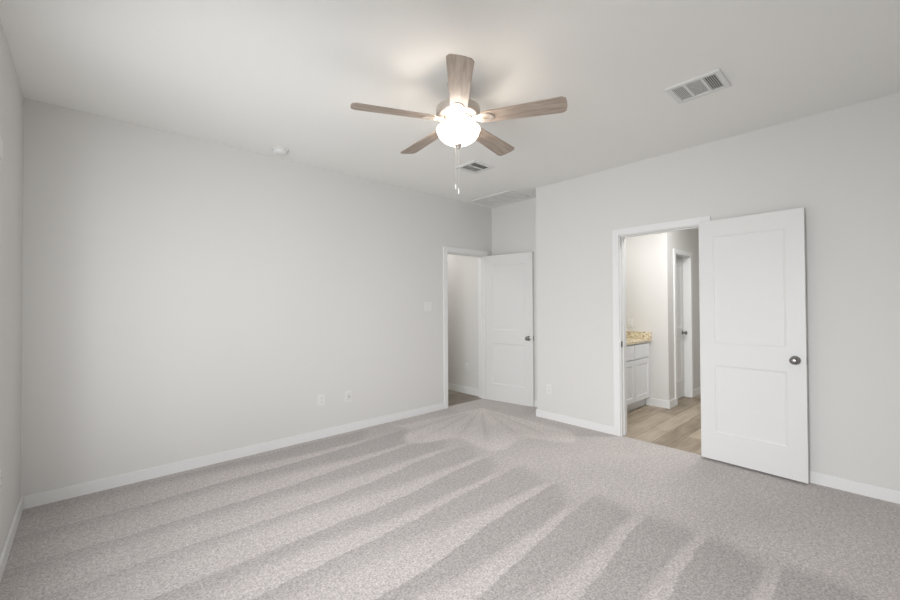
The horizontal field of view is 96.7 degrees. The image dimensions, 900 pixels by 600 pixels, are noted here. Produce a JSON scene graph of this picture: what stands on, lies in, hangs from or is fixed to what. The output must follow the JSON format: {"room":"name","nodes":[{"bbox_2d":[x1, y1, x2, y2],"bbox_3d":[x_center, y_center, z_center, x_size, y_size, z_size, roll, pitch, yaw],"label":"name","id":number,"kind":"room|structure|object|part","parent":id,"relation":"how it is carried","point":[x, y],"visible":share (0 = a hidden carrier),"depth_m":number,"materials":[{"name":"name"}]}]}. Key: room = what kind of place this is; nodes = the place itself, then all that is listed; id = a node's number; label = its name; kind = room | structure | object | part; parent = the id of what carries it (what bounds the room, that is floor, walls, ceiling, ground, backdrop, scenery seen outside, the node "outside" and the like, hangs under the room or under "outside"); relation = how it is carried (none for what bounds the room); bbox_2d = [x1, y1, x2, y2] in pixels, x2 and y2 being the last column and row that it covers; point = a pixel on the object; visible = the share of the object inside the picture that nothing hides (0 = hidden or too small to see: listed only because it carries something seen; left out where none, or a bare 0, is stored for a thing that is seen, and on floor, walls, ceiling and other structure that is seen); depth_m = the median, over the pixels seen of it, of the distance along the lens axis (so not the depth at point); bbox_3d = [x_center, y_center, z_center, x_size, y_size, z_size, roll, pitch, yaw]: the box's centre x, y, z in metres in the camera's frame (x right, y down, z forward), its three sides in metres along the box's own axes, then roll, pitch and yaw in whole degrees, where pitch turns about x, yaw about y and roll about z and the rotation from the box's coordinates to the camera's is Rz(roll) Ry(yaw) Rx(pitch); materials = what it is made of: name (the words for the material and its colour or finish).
{"room":"empty bedroom","nodes":[
{"label":"empty bedroom","id":0,"kind":"room"},
{"bbox_2d":[0,19,23,555],"bbox_3d":[-1.442,-0.014,1.029,0.120,2.740,4.543,0,-1,-42],"label":"wall","id":1,"kind":"structure","parent":0,"point":[11,95],"depth_m":2.23,"materials":[{"name":"white paint"}]},
{"bbox_2d":[0,136,2,158],"bbox_3d":[-2.183,-0.743,1.941,0.006,0.090,0.120,0,-1,-42],"label":"wall control","id":2,"kind":"object","parent":1,"relation":"attached to","point":[1,140],"visible":1,"depth_m":1.95,"materials":[{"name":"white plastic"}]},
{"bbox_2d":[0,497,22,581],"bbox_3d":[-1.386,1.320,1.057,0.013,0.093,4.303,0,-1,-42],"label":"baseboard","id":3,"kind":"structure","parent":1,"relation":"attached to","point":[12,531],"depth_m":2.22,"materials":[{"name":"white paint"}]},
{"bbox_2d":[21,98,491,496],"bbox_3d":[-1.157,0.026,4.278,4.674,2.740,0.120,0,-1,-42],"label":"wall","id":4,"kind":"structure","parent":0,"point":[184,297],"depth_m":3.37,"materials":[{"name":"white paint"}]},
{"bbox_2d":[23,402,443,508],"bbox_3d":[-1.451,1.356,3.897,3.714,0.093,0.013,0,-1,-42],"label":"baseboard","id":5,"kind":"structure","parent":4,"relation":"attached to","point":[29,501],"depth_m":3.32,"materials":[{"name":"white paint"}]},
{"bbox_2d":[318,393,324,405],"bbox_3d":[-1.299,1.010,4.045,0.075,0.118,0.010,0,-1,-42],"label":"wall outlet","id":6,"kind":"object","parent":4,"relation":"attached to","point":[321,397],"visible":1,"depth_m":4.04,"materials":[{"name":"white plastic"}]},
{"bbox_2d":[345,390,351,402],"bbox_3d":[-1.073,1.023,4.243,0.075,0.118,0.020,0,-1,-42],"label":"cable plate","id":7,"kind":"object","parent":4,"relation":"attached to","point":[348,394],"visible":1,"depth_m":4.24,"materials":[{"name":"white plastic"}]},
{"bbox_2d":[424,302,431,310],"bbox_3d":[-0.272,0.082,4.995,0.118,0.118,0.010,0,-1,-42],"label":"light switch","id":8,"kind":"object","parent":4,"relation":"attached to","point":[427,305],"visible":1,"depth_m":4.99,"materials":[{"name":"white plastic"}]},
{"bbox_2d":[443,246,487,408],"bbox_3d":[0.194,0.355,5.493,0.855,2.099,0.141,0,-1,-42],"label":"door frame","id":9,"kind":"structure","parent":4,"relation":"attached to","point":[481,255],"depth_m":5.68,"materials":[{"name":"white paint"}]},
{"bbox_2d":[485,252,534,406],"bbox_3d":[0.799,0.386,5.465,0.743,2.025,0.159,-1,-1,38],"label":"door","id":10,"kind":"structure","parent":4,"relation":"in","point":[509,278],"depth_m":5.43,"materials":[{"name":"white paint"}]},
{"bbox_2d":[0,399,899,599],"bbox_3d":[0.330,1.368,2.634,4.714,0.001,4.368,0,-1,-42],"label":"floor","id":11,"kind":"structure","parent":0,"point":[480,499],"depth_m":2.40,"materials":[{"name":"carpet"}]},
{"bbox_2d":[0,0,899,207],"bbox_3d":[0.324,-1.422,2.660,4.914,0.100,4.543,0,-1,-42],"label":"ceiling","id":12,"kind":"structure","parent":0,"point":[258,76],"depth_m":2.38,"materials":[{"name":"white paint"}]},
{"bbox_2d":[271,146,288,155],"bbox_3d":[-1.524,-1.328,3.592,0.148,0.048,0.148,0,-1,-42],"label":"smoke detector","id":13,"kind":"object","parent":12,"relation":"attached to","point":[277,150],"visible":1,"depth_m":3.55,"materials":[{"name":"white plastic"}]},
{"bbox_2d":[350,54,566,193],"bbox_3d":[0.045,-1.029,2.568,1.274,0.686,1.260,0,-1,-42],"label":"ceiling fan","id":14,"kind":"object","parent":12,"relation":"hanging from","point":[458,114],"visible":1,"depth_m":2.42,"materials":[{"name":"brown wood"}]},
{"bbox_3d":[-0.338,-1.134,2.411,0.509,0.006,0.138,0,11,-18],"label":"blade","id":15,"kind":"part","parent":14,"relation":"part of","materials":[{"name":"brown wood"}]},
{"bbox_3d":[-0.186,-1.129,2.868,0.138,0.006,0.509,-14,7,-35],"label":"blade","id":16,"kind":"part","parent":14,"relation":"part of","materials":[{"name":"brown wood"}]},
{"bbox_3d":[0.053,-1.032,2.534,0.278,0.098,0.278,0,-1,-42],"label":"lamp shade","id":17,"kind":"part","parent":14,"relation":"part of","materials":[{"name":"white glass"}]},
{"bbox_3d":[0.050,-1.140,2.125,0.138,0.006,0.509,11,-1,0],"label":"blade","id":18,"kind":"part","parent":14,"relation":"part of","materials":[{"name":"brown wood"}]},
{"bbox_3d":[0.295,-1.132,2.865,0.138,0.006,0.509,-15,-9,35],"label":"blade","id":19,"kind":"part","parent":14,"relation":"part of","materials":[{"name":"brown wood"}]},
{"bbox_3d":[0.441,-1.138,2.406,0.509,0.006,0.138,-1,-12,18],"label":"blade","id":20,"kind":"part","parent":14,"relation":"part of","materials":[{"name":"brown wood"}]},
{"bbox_2d":[456,160,494,173],"bbox_3d":[0.255,-1.348,4.068,0.290,0.012,0.270,0,-1,-42],"label":"ceiling vent","id":21,"kind":"object","parent":12,"relation":"in","point":[475,167],"visible":0.98,"depth_m":4.06,"materials":[{"name":"white metal"}]},
{"bbox_2d":[471,190,529,206],"bbox_3d":[0.655,-1.334,5.286,0.414,0.014,0.670,0,-1,-42],"label":"ceiling vent","id":22,"kind":"object","parent":12,"relation":"in","point":[506,196],"visible":1,"depth_m":5.26,"materials":[{"name":"white metal"}]},
{"bbox_2d":[665,68,730,103],"bbox_3d":[1.603,-1.374,2.588,0.268,0.012,0.305,0,-1,-42],"label":"ceiling vent","id":23,"kind":"object","parent":12,"relation":"in","point":[713,81],"visible":1,"depth_m":2.58,"materials":[{"name":"white metal"}]},
{"bbox_2d":[447,254,478,388],"bbox_3d":[-0.364,0.054,6.835,0.120,2.740,2.597,0,-1,-42],"label":"wall","id":24,"kind":"structure","parent":0,"point":[462,270],"depth_m":6.12,"materials":[{"name":"white paint"}]},
{"bbox_2d":[448,383,478,395],"bbox_3d":[-0.407,1.381,6.774,0.013,0.105,2.597,0,-1,-42],"label":"baseboard","id":25,"kind":"structure","parent":24,"relation":"attached to","point":[458,388],"depth_m":6.09,"materials":[{"name":"white paint"}]},
{"bbox_2d":[448,390,481,406],"bbox_3d":[-0.873,1.472,6.277,1.610,0.096,2.702,0,-1,-42],"label":"floor","id":26,"kind":"structure","parent":0,"point":[454,397],"depth_m":5.74,"materials":[{"name":"brown wood"}]},
{"bbox_2d":[492,198,536,400],"bbox_3d":[0.960,0.031,5.513,0.120,2.740,1.143,0,-1,-42],"label":"wall","id":27,"kind":"structure","parent":0,"point":[514,224],"depth_m":5.46,"materials":[{"name":"white paint"}]},
{"bbox_2d":[625,232,671,403],"bbox_3d":[2.547,0.022,5.508,0.120,2.740,0.880,0,-1,-42],"label":"wall","id":28,"kind":"structure","parent":0,"point":[647,257],"depth_m":5.27,"materials":[{"name":"white paint"}]},
{"bbox_2d":[627,318,632,326],"bbox_3d":[2.474,0.313,5.490,0.010,0.118,0.075,0,-1,-42],"label":"wall outlet","id":29,"kind":"object","parent":28,"relation":"attached to","point":[629,320],"visible":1,"depth_m":5.49,"materials":[{"name":"white plastic"}]},
{"bbox_2d":[625,394,700,454],"bbox_3d":[3.458,1.429,4.690,3.398,0.096,3.400,0,-1,-42],"label":"floor","id":30,"kind":"structure","parent":0,"point":[677,427],"depth_m":4.42,"materials":[{"name":"brown wood"}]},
{"bbox_2d":[626,342,649,411],"bbox_3d":[1.940,0.971,5.039,1.396,0.846,0.608,0,-1,-42],"label":"vanity cabinet","id":31,"kind":"object","parent":30,"relation":"on","point":[637,355],"visible":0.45,"depth_m":5.03,"materials":[{"name":"white paint"}]},
{"bbox_3d":[2.114,0.646,4.805,0.440,0.170,0.019,0,-1,-42],"label":"drawer","id":32,"kind":"part","parent":31,"relation":"part of","materials":[{"name":"white paint"}]},
{"bbox_3d":[2.116,1.006,4.801,0.440,0.510,0.019,0,-1,-42],"label":"cabinet door","id":33,"kind":"part","parent":31,"relation":"part of","materials":[{"name":"white paint"}]},
{"bbox_2d":[626,331,651,344],"bbox_3d":[1.940,0.486,5.041,1.396,0.122,0.618,0,-1,-42],"label":"countertop","id":34,"kind":"structure","parent":31,"relation":"on","point":[632,337],"depth_m":5.31,"materials":[{"name":"beige stone"}]},
{"bbox_3d":[2.448,0.648,5.110,0.445,0.170,0.019,0,-1,-42],"label":"drawer","id":35,"kind":"part","parent":31,"relation":"part of","materials":[{"name":"white paint"}]},
{"bbox_3d":[2.450,1.008,5.105,0.445,0.510,0.019,0,-1,-42],"label":"cabinet door","id":36,"kind":"part","parent":31,"relation":"part of","materials":[{"name":"white paint"}]},
{"bbox_2d":[670,228,700,398],"bbox_3d":[3.457,0.022,5.822,1.650,2.740,0.120,0,-1,-42],"label":"wall","id":37,"kind":"structure","parent":0,"point":[685,240],"depth_m":5.82,"materials":[{"name":"white paint"}]},
{"bbox_2d":[646,387,700,408],"bbox_3d":[3.365,1.350,5.815,1.783,0.105,0.293,0,-1,-42],"label":"baseboard","id":38,"kind":"structure","parent":37,"relation":"attached to","point":[670,404],"depth_m":5.22,"materials":[{"name":"white paint"}]},
{"bbox_2d":[676,257,686,398],"bbox_3d":[3.167,0.388,5.563,0.575,1.975,0.097,0,-1,-42],"label":"door","id":39,"kind":"structure","parent":37,"relation":"in","point":[679,261],"depth_m":5.68,"materials":[{"name":"white paint"}]},
{"bbox_2d":[673,248,693,404],"bbox_3d":[3.182,0.355,5.554,0.713,2.069,0.137,0,-1,-42],"label":"door frame","id":40,"kind":"structure","parent":37,"relation":"attached to","point":[686,256],"depth_m":5.71,"materials":[{"name":"white paint"}]},
{"bbox_2d":[536,92,899,490],"bbox_3d":[2.359,0.001,3.715,0.470,2.740,3.400,0,-1,-42],"label":"wall","id":41,"kind":"structure","parent":0,"point":[840,165],"depth_m":3.01,"materials":[{"name":"white paint"}]},
{"bbox_2d":[546,383,551,393],"bbox_3d":[1.158,1.039,4.672,0.010,0.118,0.075,0,-1,-42],"label":"wall outlet","id":42,"kind":"object","parent":41,"relation":"attached to","point":[548,386],"visible":1,"depth_m":4.67,"materials":[{"name":"white plastic"}]},
{"bbox_2d":[612,216,709,435],"bbox_3d":[2.015,0.324,3.821,0.141,2.099,0.872,0,-1,-42],"label":"door frame","id":43,"kind":"structure","parent":41,"relation":"attached to","point":[618,235],"depth_m":4.07,"materials":[{"name":"white paint"}]},
{"bbox_2d":[536,409,899,503],"bbox_3d":[2.272,1.335,3.702,0.363,0.093,3.293,0,-1,-42],"label":"baseboard","id":44,"kind":"structure","parent":41,"relation":"attached to","point":[873,491],"depth_m":2.90,"materials":[{"name":"white paint"}]},
{"bbox_2d":[698,207,808,483],"bbox_3d":[2.400,0.334,3.216,0.159,2.025,0.708,0,-1,-39],"label":"door","id":45,"kind":"structure","parent":41,"relation":"in","point":[754,376],"depth_m":3.17,"materials":[{"name":"white paint"}]},
{"bbox_3d":[2.548,0.449,2.959,0.062,0.065,0.065,0,-1,-39],"label":"knob","id":46,"kind":"part","parent":45,"relation":"part of","materials":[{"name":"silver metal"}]}
]}

